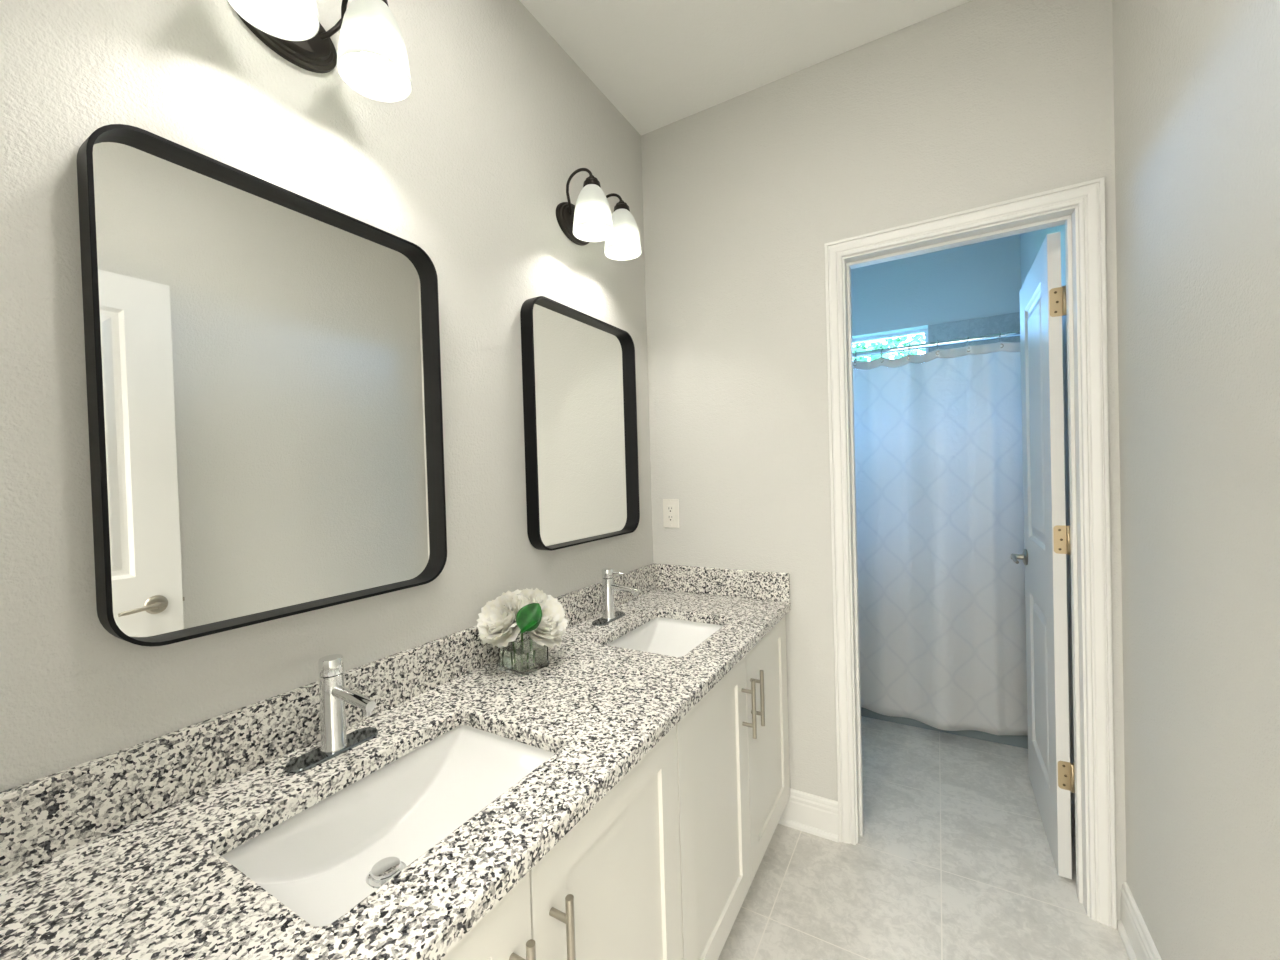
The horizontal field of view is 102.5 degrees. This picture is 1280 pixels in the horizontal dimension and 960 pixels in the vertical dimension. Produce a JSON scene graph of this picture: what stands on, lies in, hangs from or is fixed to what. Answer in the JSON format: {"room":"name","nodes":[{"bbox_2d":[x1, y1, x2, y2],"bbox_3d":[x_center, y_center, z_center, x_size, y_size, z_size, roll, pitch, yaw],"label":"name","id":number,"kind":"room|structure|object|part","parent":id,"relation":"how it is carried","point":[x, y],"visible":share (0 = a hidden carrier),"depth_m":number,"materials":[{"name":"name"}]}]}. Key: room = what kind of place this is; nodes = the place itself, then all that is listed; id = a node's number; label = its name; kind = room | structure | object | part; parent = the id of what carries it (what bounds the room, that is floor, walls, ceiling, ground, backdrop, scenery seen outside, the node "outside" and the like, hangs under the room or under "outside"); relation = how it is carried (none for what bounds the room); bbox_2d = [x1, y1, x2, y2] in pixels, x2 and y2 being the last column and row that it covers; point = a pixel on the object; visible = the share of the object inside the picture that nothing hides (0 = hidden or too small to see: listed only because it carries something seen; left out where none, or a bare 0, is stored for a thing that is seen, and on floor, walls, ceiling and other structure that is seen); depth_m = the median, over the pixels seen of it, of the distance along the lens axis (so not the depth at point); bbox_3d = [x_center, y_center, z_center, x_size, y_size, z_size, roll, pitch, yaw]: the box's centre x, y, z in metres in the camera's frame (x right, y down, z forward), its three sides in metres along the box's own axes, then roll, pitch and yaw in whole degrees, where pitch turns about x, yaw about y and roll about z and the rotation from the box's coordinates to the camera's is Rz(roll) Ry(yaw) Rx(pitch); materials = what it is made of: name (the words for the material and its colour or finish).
{"room":"bathroom","nodes":[
{"label":"bathroom","id":0,"kind":"room"},
{"bbox_2d":[0,0,652,791],"bbox_3d":[-0.490,-0.050,1.367,0.120,2.736,1.930,-1,1,30],"label":"wall","id":1,"kind":"structure","parent":0,"point":[472,169],"depth_m":0.97,"materials":[{"name":"white paint"}]},
{"bbox_2d":[77,124,446,646],"bbox_3d":[-0.627,-0.141,0.970,0.043,0.766,0.575,-1,1,30],"label":"wall mirror","id":2,"kind":"object","parent":1,"relation":"attached to","point":[263,360],"visible":1,"depth_m":0.88,"materials":[{"name":"black metal"}]},
{"bbox_2d":[227,0,411,102],"bbox_3d":[-0.581,-0.864,0.916,0.203,0.213,0.301,-1,1,30],"label":"wall sconce","id":3,"kind":"object","parent":1,"relation":"attached to","point":[371,59],"visible":1,"depth_m":0.94,"materials":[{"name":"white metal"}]},
{"bbox_3d":[-0.591,-0.825,0.822,0.127,0.138,0.127,-1,1,30],"label":"lamp shade","id":4,"kind":"part","parent":3,"relation":"part of","materials":[{"name":"white glass"}]},
{"bbox_3d":[-0.564,-0.913,0.998,0.133,0.118,0.041,-2,1,11],"label":"arm","id":5,"kind":"part","parent":3,"relation":"part of","materials":[{"name":"brown metal"}]},
{"bbox_3d":[-0.503,-0.805,0.973,0.052,0.017,0.052,-1,1,30],"label":"bulb","id":6,"kind":"part","parent":3,"relation":"part of","materials":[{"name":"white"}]},
{"bbox_3d":[-0.504,-0.830,0.973,0.127,0.138,0.127,-1,1,30],"label":"lamp shade","id":7,"kind":"part","parent":3,"relation":"part of","materials":[{"name":"white glass"}]},
{"bbox_2d":[0,563,656,880],"bbox_3d":[-0.415,0.431,1.339,0.020,0.105,1.928,-1,1,30],"label":"backsplash","id":8,"kind":"structure","parent":1,"relation":"attached to","point":[45,818],"depth_m":0.83,"materials":[{"name":"stone"}]},
{"bbox_2d":[520,296,639,550],"bbox_3d":[-0.175,-0.174,1.751,0.043,0.761,0.588,-1,1,30],"label":"wall mirror","id":9,"kind":"object","parent":1,"relation":"attached to","point":[579,370],"visible":1,"depth_m":1.70,"materials":[{"name":"black metal"}]},
{"bbox_2d":[556,168,641,260],"bbox_3d":[-0.137,-0.873,1.684,0.203,0.213,0.301,-1,1,30],"label":"wall sconce","id":10,"kind":"object","parent":1,"relation":"attached to","point":[590,220],"visible":1,"depth_m":1.65,"materials":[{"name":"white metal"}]},
{"bbox_3d":[-0.201,-0.918,1.625,0.041,0.118,0.133,-2,1,-41],"label":"arm","id":11,"kind":"part","parent":10,"relation":"part of","materials":[{"name":"brown metal"}]},
{"bbox_3d":[-0.147,-0.834,1.590,0.127,0.138,0.127,-1,1,30],"label":"lamp shade","id":12,"kind":"part","parent":10,"relation":"part of","materials":[{"name":"white glass"}]},
{"bbox_3d":[-0.120,-0.922,1.766,0.133,0.118,0.041,-2,1,11],"label":"arm","id":13,"kind":"part","parent":10,"relation":"part of","materials":[{"name":"brown metal"}]},
{"bbox_3d":[-0.060,-0.839,1.740,0.127,0.138,0.127,-1,1,30],"label":"lamp shade","id":14,"kind":"part","parent":10,"relation":"part of","materials":[{"name":"white glass"}]},
{"bbox_2d":[519,0,971,134],"bbox_3d":[-0.087,-1.471,0.697,4.700,0.100,6.590,-1,1,30],"label":"ceiling","id":15,"kind":"structure","parent":0,"point":[660,63],"depth_m":1.68,"materials":[{"name":"white paint"}]},
{"bbox_2d":[641,0,1125,920],"bbox_3d":[0.665,-0.091,1.879,1.608,2.736,0.115,-1,1,30],"label":"wall","id":16,"kind":"structure","parent":0,"point":[974,103],"depth_m":1.84,"materials":[{"name":"white paint"}]},
{"bbox_2d":[663,499,678,527],"bbox_3d":[0.128,0.138,2.125,0.072,0.119,0.009,-1,1,30],"label":"wall outlet","id":17,"kind":"object","parent":16,"relation":"attached to","point":[670,506],"visible":1,"depth_m":2.12,"materials":[{"name":"white plastic"}]},
{"bbox_2d":[667,505,673,521],"bbox_3d":[0.127,0.139,2.123,0.034,0.067,0.003,-1,1,30],"label":"receptacle","id":18,"kind":"object","parent":17,"relation":"attached to","point":[670,508],"depth_m":2.12,"materials":[{"name":"grey plastic"}]},
{"bbox_2d":[778,788,838,841],"bbox_3d":[0.593,1.214,1.881,0.254,0.132,0.024,-1,1,30],"label":"baseboard","id":19,"kind":"structure","parent":16,"relation":"attached to","point":[816,815],"depth_m":1.86,"materials":[{"name":"white paint"}]},
{"bbox_2d":[824,177,1116,928],"bbox_3d":[1.024,0.219,1.671,0.739,2.101,0.133,-1,1,30],"label":"door frame","id":20,"kind":"structure","parent":16,"relation":"attached to","point":[1089,196],"depth_m":1.51,"materials":[{"name":"white paint"}]},
{"bbox_2d":[1011,232,1074,878],"bbox_3d":[1.456,0.235,1.858,0.140,2.014,0.622,-1,1,30],"label":"door","id":21,"kind":"structure","parent":16,"relation":"in","point":[1042,296],"depth_m":1.69,"materials":[{"name":"white paint"}]},
{"bbox_3d":[1.526,0.314,2.061,0.054,0.066,0.142,-1,1,30],"label":"lever handle","id":22,"kind":"part","parent":21,"relation":"part of","materials":[{"name":"silver metal"}]},
{"bbox_2d":[718,716,1128,959],"bbox_3d":[-0.004,1.364,0.738,4.700,0.100,6.590,-1,1,30],"label":"floor","id":23,"kind":"structure","parent":0,"point":[953,859],"depth_m":1.65,"materials":[{"name":"tile"}]},
{"bbox_2d":[441,725,682,959],"bbox_3d":[-0.361,0.922,0.839,0.593,0.802,0.916,-1,1,30],"label":"vanity cabinet","id":24,"kind":"object","parent":23,"relation":"on","point":[610,888],"visible":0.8,"depth_m":0.88,"materials":[{"name":"white paint"}]},
{"bbox_2d":[0,589,790,959],"bbox_3d":[-0.173,0.494,1.201,0.572,0.030,1.928,-1,1,30],"label":"countertop","id":25,"kind":"structure","parent":24,"relation":"on","point":[159,885],"depth_m":0.74,"materials":[{"name":"stone"}]},
{"bbox_2d":[284,654,377,773],"bbox_3d":[-0.551,0.409,0.916,0.143,0.170,0.159,-2,1,-27],"label":"faucet","id":26,"kind":"object","parent":25,"relation":"on","point":[333,695],"visible":1,"depth_m":0.92,"materials":[{"name":"silver metal"}]},
{"bbox_3d":[-0.559,0.491,0.939,0.052,0.005,0.160,-1,1,30],"label":"deck plate","id":27,"kind":"part","parent":26,"relation":"part of","materials":[{"name":"silver metal"}]},
{"bbox_3d":[-0.506,0.384,0.905,0.107,0.028,0.021,-1,1,30],"label":"spout","id":28,"kind":"part","parent":26,"relation":"part of","materials":[{"name":"silver metal"}]},
{"bbox_2d":[221,725,555,926],"bbox_3d":[-0.361,0.586,0.826,0.335,0.132,0.488,-1,1,30],"label":"undermount sink","id":29,"kind":"object","parent":25,"relation":"in","point":[325,859],"visible":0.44,"depth_m":0.90,"materials":[{"name":"white ceramic"}]},
{"bbox_2d":[498,630,548,676],"bbox_3d":[-0.299,0.439,1.317,0.090,0.082,0.090,-1,1,38],"label":"vase","id":30,"kind":"object","parent":25,"relation":"on","point":[519,658],"visible":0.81,"depth_m":1.28,"materials":[{"name":"clear glass"}]},
{"bbox_2d":[476,591,528,647],"bbox_3d":[-0.349,0.379,1.291,0.153,0.183,0.119,-1,1,30],"label":"peony","id":31,"kind":"object","parent":30,"relation":"in","point":[494,628],"visible":0.95,"depth_m":1.28,"materials":[{"name":"beige plant"}]},
{"bbox_2d":[499,589,547,641],"bbox_3d":[-0.314,0.384,1.357,0.151,0.170,0.159,-1,1,30],"label":"peony","id":32,"kind":"object","parent":30,"relation":"in","point":[517,590],"visible":0.06,"depth_m":1.34,"materials":[{"name":"beige plant"}]},
{"bbox_2d":[512,588,567,647],"bbox_3d":[-0.264,0.375,1.327,0.127,0.185,0.185,-1,1,30],"label":"peony","id":33,"kind":"object","parent":30,"relation":"in","point":[529,619],"visible":0.96,"depth_m":1.31,"materials":[{"name":"beige plant"}]},
{"bbox_2d":[592,568,639,625],"bbox_3d":[-0.067,0.383,1.706,0.144,0.170,0.160,-1,1,30],"label":"faucet","id":34,"kind":"object","parent":25,"relation":"on","point":[608,586],"visible":1,"depth_m":1.71,"materials":[{"name":"silver metal"}]},
{"bbox_3d":[-0.104,0.466,1.730,0.052,0.005,0.160,-1,1,30],"label":"deck plate","id":35,"kind":"part","parent":34,"relation":"part of","materials":[{"name":"silver metal"}]},
{"bbox_3d":[-0.051,0.359,1.696,0.107,0.028,0.021,-1,1,30],"label":"spout","id":36,"kind":"part","parent":34,"relation":"part of","materials":[{"name":"silver metal"}]},
{"bbox_2d":[607,617,722,656],"bbox_3d":[0.088,0.562,1.602,0.335,0.132,0.450,-1,1,30],"label":"undermount sink","id":37,"kind":"object","parent":25,"relation":"in","point":[663,636],"visible":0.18,"depth_m":1.76,"materials":[{"name":"white ceramic"}]},
{"bbox_2d":[656,563,789,601],"bbox_3d":[0.310,0.400,2.021,0.552,0.105,0.020,-1,1,30],"label":"side splash","id":38,"kind":"object","parent":25,"relation":"on","point":[752,584],"visible":1,"depth_m":2.00,"materials":[{"name":"stone"}]},
{"bbox_3d":[-0.264,0.872,0.516,0.019,0.687,0.454,-1,1,30],"label":"door","id":39,"kind":"part","parent":24,"relation":"part of","materials":[{"name":"white paint"}]},
{"bbox_3d":[-0.150,0.672,0.662,0.041,0.163,0.012,-1,1,30],"label":"bar pull","id":40,"kind":"part","parent":24,"relation":"part of","materials":[{"name":"silver metal"}]},
{"bbox_3d":[-0.110,0.670,0.732,0.041,0.163,0.012,-1,1,30],"label":"bar pull","id":41,"kind":"part","parent":24,"relation":"part of","materials":[{"name":"silver metal"}]},
{"bbox_3d":[-0.034,0.859,0.912,0.019,0.687,0.454,-1,1,30],"label":"door","id":42,"kind":"part","parent":24,"relation":"part of","materials":[{"name":"white paint"}]},
{"bbox_2d":[676,616,789,959],"bbox_3d":[0.098,0.897,1.632,0.593,0.802,0.914,-1,1,30],"label":"vanity cabinet","id":43,"kind":"object","parent":23,"relation":"on","point":[733,744],"visible":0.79,"depth_m":1.39,"materials":[{"name":"white paint"}]},
{"bbox_3d":[0.196,0.847,1.310,0.019,0.687,0.453,-1,1,30],"label":"door","id":44,"kind":"part","parent":43,"relation":"part of","materials":[{"name":"white paint"}]},
{"bbox_3d":[0.309,0.647,1.456,0.041,0.163,0.012,-1,1,30],"label":"bar pull","id":45,"kind":"part","parent":43,"relation":"part of","materials":[{"name":"silver metal"}]},
{"bbox_3d":[0.349,0.645,1.525,0.041,0.163,0.012,-1,1,30],"label":"bar pull","id":46,"kind":"part","parent":43,"relation":"part of","materials":[{"name":"silver metal"}]},
{"bbox_3d":[0.424,0.835,1.706,0.019,0.687,0.453,-1,1,30],"label":"door","id":47,"kind":"part","parent":43,"relation":"part of","materials":[{"name":"white paint"}]},
{"bbox_2d":[861,707,1027,748],"bbox_3d":[1.403,1.040,3.027,1.502,0.400,0.779,-1,1,30],"label":"bathtub","id":48,"kind":"object","parent":23,"relation":"on","point":[1021,741],"visible":0.02,"depth_m":2.48,"materials":[{"name":"white ceramic"}]},
{"bbox_2d":[851,234,1020,338],"bbox_3d":[1.609,-0.141,3.426,1.764,2.736,0.160,-1,1,30],"label":"wall","id":49,"kind":"structure","parent":0,"point":[981,279],"depth_m":3.17,"materials":[{"name":"white paint"}]},
{"bbox_2d":[852,329,928,352],"bbox_3d":[1.438,-0.579,3.484,0.917,0.760,0.148,-1,1,30],"label":"window","id":50,"kind":"structure","parent":49,"relation":"in","point":[922,331],"depth_m":3.38,"materials":[{"name":"white plastic"}]},
{"bbox_2d":[928,312,1019,357],"bbox_3d":[1.575,0.137,3.357,1.524,2.185,0.010,-1,1,30],"label":"tile","id":51,"kind":"structure","parent":49,"relation":"attached to","point":[1010,322],"depth_m":3.07,"materials":[{"name":"white tile"}]},
{"bbox_2d":[1020,0,1279,959],"bbox_3d":[1.349,-0.103,1.336,0.120,2.736,3.720,-1,1,30],"label":"wall","id":52,"kind":"structure","parent":0,"point":[1197,82],"depth_m":0.99,"materials":[{"name":"white paint"}]},
{"bbox_2d":[1070,759,1074,817],"bbox_3d":[1.639,1.182,1.934,0.024,0.132,0.835,-1,1,30],"label":"baseboard","id":53,"kind":"structure","parent":52,"relation":"attached to","point":[1072,795],"depth_m":1.95,"materials":[{"name":"white paint"}]},
{"bbox_2d":[1117,882,1161,959],"bbox_3d":[0.885,1.223,0.629,0.024,0.132,1.900,-1,1,30],"label":"baseboard","id":54,"kind":"structure","parent":52,"relation":"attached to","point":[1136,938],"depth_m":1.36,"materials":[{"name":"white paint"}]},
{"bbox_3d":[2.027,0.134,2.627,0.010,2.185,0.800,-1,1,30],"label":"tile","id":55,"kind":"structure","parent":52,"relation":"attached to","visible":0},
{"bbox_2d":[853,331,1019,357],"bbox_3d":[1.151,-0.652,2.653,1.502,0.054,0.054,-1,1,30],"label":"curtain rod","id":56,"kind":"object","parent":55,"relation":"attached to","point":[1014,333],"visible":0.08,"depth_m":2.47,"materials":[{"name":"silver metal"}]},
{"bbox_2d":[853,342,1027,735],"bbox_3d":[1.178,0.288,2.606,1.414,1.808,0.100,-1,1,28],"label":"shower curtain","id":57,"kind":"object","parent":56,"relation":"hanging from","point":[939,455],"visible":0.44,"depth_m":2.42,"materials":[{"name":"white fabric"}]},
{"label":"outside","id":58,"kind":"structure","parent":0,"visible":0},
{"bbox_3d":[7.133,1.187,12.378,26.000,0.100,19.310,-1,1,30],"label":"lawn","id":59,"kind":"structure","parent":58,"visible":0},
{"bbox_2d":[852,334,924,367],"bbox_3d":[4.258,-1.453,9.156,3.127,5.447,3.118,-1,1,30],"label":"tree","id":60,"kind":"object","parent":59,"relation":"on","point":[917,339],"visible":0.09,"depth_m":8.89,"materials":[{"name":"plant"}]}
]}

